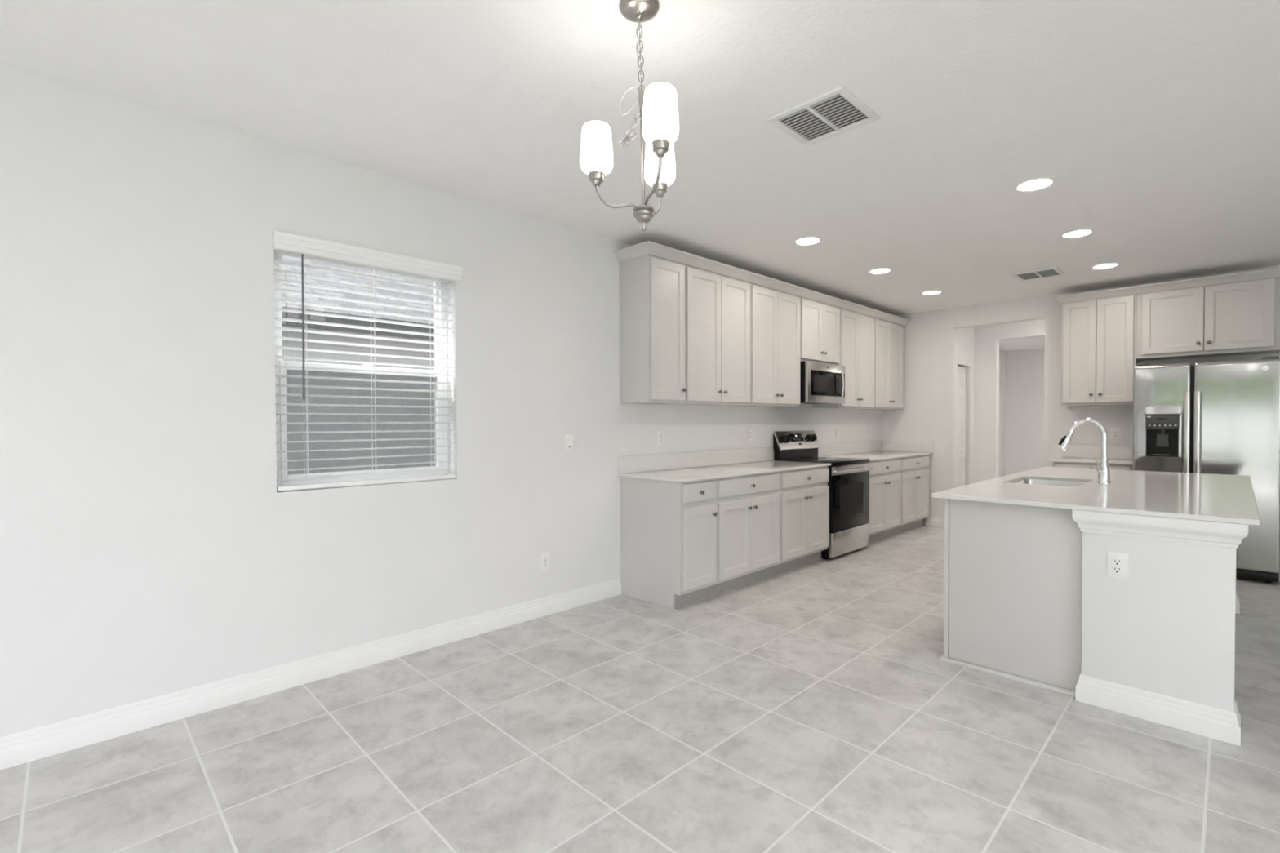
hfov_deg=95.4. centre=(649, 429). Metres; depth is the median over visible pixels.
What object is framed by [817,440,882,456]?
backsplash
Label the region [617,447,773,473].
backsplash
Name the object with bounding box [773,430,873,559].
range
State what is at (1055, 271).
ceiling vent
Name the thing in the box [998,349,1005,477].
wall
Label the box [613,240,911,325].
crown molding
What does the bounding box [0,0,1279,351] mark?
ceiling
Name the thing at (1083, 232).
recessed light
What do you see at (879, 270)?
recessed light
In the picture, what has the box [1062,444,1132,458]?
backsplash
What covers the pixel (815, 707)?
floor
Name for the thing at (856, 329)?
upper cabinet
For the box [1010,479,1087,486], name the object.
sink
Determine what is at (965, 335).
wall
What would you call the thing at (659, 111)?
chandelier
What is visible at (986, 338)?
wall
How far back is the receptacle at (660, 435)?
5.05 m
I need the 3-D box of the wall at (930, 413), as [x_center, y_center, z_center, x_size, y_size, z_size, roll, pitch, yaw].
[6.346,-0.123,5.200,0.140,2.855,8.600,-1,1,-45]
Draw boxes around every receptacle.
[543,556,547,567]
[658,434,662,442]
[1112,557,1122,573]
[1113,430,1117,436]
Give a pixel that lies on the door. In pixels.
(962, 371)
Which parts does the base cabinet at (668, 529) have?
panel, drawer, door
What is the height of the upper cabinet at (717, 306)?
1.147 m
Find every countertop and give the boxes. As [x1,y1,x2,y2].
[617,447,831,482]
[817,440,933,461]
[931,466,1260,525]
[1048,444,1132,465]
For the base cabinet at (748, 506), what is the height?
0.956 m
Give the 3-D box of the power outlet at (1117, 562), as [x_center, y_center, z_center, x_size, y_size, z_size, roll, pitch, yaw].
[2.246,0.652,2.799,0.009,0.126,0.080,-1,1,-45]
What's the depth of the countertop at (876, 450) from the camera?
7.63 m
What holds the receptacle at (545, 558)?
attached to the power outlet at (544, 557)
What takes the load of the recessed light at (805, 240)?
in the ceiling
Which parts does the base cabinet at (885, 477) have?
door, drawer, door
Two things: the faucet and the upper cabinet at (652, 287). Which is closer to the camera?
the faucet
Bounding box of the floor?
[0,524,1279,852]
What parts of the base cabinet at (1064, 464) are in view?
drawer, drawer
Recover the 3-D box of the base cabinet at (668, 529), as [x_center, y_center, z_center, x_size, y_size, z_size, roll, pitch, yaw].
[0.159,0.856,4.637,0.414,0.956,0.710,-1,1,-45]
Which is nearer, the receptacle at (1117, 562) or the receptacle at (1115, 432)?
the receptacle at (1117, 562)
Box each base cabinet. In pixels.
[620,476,717,609]
[708,471,779,597]
[772,466,828,576]
[867,457,901,544]
[893,454,928,535]
[1053,462,1132,470]
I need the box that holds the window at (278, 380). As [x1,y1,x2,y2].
[273,249,448,486]
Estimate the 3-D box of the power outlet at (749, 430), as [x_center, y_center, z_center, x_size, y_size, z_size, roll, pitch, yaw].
[1.030,0.050,5.985,0.080,0.126,0.009,-1,1,-45]
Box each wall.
[0,64,881,736]
[881,265,1279,524]
[957,326,974,484]
[973,319,1044,483]
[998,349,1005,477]
[1004,348,1044,475]
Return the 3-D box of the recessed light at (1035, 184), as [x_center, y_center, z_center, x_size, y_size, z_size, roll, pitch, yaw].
[2.367,-1.508,3.584,0.208,0.010,0.208,-1,1,-45]
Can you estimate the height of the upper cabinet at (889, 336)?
1.147 m
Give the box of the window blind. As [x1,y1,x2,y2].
[272,230,462,491]
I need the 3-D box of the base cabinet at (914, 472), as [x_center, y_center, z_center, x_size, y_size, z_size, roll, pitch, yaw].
[3.160,0.803,7.605,0.951,0.956,0.710,-1,1,-45]
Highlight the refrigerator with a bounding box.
[1132,356,1279,582]
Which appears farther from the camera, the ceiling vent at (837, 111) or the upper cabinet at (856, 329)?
the upper cabinet at (856, 329)
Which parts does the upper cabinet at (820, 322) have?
door, door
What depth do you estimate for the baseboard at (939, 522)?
7.70 m
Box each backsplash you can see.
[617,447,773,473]
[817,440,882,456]
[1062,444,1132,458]
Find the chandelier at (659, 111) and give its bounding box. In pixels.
[579,0,679,231]
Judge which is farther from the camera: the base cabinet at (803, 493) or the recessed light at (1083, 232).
the base cabinet at (803, 493)
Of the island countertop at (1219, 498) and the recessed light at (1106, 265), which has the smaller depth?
the island countertop at (1219, 498)
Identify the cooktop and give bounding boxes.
[774,456,870,466]
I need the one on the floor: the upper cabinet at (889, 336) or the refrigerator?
the refrigerator
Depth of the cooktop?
6.21 m
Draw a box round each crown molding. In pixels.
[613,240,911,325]
[1053,266,1279,303]
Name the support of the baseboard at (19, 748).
attached to the wall at (150, 546)
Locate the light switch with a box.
[564,434,573,451]
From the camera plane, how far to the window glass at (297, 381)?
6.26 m
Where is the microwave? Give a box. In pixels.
[800,360,844,404]
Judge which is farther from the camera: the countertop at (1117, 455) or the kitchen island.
the countertop at (1117, 455)
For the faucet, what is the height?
0.433 m
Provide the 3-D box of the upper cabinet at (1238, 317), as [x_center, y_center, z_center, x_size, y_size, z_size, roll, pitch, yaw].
[5.446,-1.064,5.716,0.386,0.670,1.012,-1,1,-45]
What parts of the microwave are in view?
door glass, handle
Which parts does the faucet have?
spout, handle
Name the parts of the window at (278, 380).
sash, sash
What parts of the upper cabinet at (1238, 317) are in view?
door, door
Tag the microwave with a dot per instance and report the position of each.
(820, 383)
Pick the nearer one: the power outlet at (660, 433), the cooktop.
the power outlet at (660, 433)
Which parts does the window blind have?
ladder cord, rail, ladder cord, ladder cord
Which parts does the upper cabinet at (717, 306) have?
door, door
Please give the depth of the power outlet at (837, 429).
7.28 m
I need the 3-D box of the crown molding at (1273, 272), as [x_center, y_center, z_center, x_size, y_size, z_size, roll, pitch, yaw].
[5.198,-1.429,5.957,0.392,0.077,1.710,-1,1,-45]
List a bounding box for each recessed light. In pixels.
[794,236,821,244]
[868,267,891,274]
[921,289,942,294]
[1014,177,1054,191]
[1060,228,1093,238]
[1091,262,1119,269]
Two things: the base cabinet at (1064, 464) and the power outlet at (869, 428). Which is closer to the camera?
the base cabinet at (1064, 464)
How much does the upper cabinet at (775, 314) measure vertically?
1.147 m
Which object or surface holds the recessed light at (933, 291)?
in the ceiling
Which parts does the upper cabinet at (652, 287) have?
door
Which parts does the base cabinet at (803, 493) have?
door, drawer, door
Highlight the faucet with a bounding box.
[1057,417,1111,484]
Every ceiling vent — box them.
[767,85,879,146]
[1011,266,1065,280]
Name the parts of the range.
knob, knob, control panel, knob, knob, oven door, storage drawer, door glass, handle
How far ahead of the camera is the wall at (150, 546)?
2.89 m
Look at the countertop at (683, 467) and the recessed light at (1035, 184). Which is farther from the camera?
the countertop at (683, 467)
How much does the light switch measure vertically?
0.126 m
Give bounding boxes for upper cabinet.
[619,253,685,404]
[664,263,750,405]
[736,282,799,407]
[799,296,839,364]
[812,306,874,408]
[859,317,904,409]
[1060,294,1139,405]
[1136,276,1279,360]
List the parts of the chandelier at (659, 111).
lamp shade, arm, cord, chain, stem, arm, arm, lamp shade, lamp shade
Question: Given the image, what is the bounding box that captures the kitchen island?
[939,498,1248,746]
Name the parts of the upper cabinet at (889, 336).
door, door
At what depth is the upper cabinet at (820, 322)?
6.27 m
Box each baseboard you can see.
[0,577,622,769]
[925,515,944,527]
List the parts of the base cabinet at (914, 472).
door, drawer, door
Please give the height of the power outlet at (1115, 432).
0.126 m
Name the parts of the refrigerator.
door, dispenser panel, handle, handle, door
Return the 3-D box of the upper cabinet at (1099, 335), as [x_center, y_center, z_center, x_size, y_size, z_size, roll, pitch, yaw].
[4.865,-0.837,6.307,0.386,1.138,0.638,-1,1,-45]
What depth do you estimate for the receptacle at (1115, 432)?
6.36 m
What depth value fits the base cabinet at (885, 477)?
6.72 m
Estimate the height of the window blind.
1.349 m
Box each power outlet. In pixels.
[540,552,550,571]
[657,431,663,445]
[747,428,752,440]
[835,427,839,438]
[868,426,871,436]
[1106,551,1128,580]
[1111,427,1119,439]
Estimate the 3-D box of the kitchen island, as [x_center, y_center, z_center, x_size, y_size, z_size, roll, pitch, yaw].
[3.005,0.858,3.842,2.602,0.956,1.286,-1,1,-45]
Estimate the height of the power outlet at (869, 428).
0.126 m
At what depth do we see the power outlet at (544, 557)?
4.22 m
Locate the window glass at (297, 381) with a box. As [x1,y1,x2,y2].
[280,254,435,475]
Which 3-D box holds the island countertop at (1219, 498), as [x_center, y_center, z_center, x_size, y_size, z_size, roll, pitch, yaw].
[3.066,0.367,3.870,2.750,0.023,1.317,-1,1,-45]
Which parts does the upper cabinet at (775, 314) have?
door, door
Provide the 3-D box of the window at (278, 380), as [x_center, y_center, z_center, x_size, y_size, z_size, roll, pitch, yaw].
[-1.692,-0.360,3.483,0.998,1.364,0.062,-1,1,-45]
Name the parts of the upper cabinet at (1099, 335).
door, door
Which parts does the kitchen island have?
shoe molding, panel, baseboard trim, molding, baseboard trim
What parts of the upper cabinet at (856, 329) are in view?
door, door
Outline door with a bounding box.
[956,365,966,487]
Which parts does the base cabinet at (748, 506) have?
door, drawer, door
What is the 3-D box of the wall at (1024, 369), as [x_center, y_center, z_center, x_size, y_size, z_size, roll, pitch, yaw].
[8.962,-0.214,10.952,0.150,2.855,4.300,-1,1,-45]

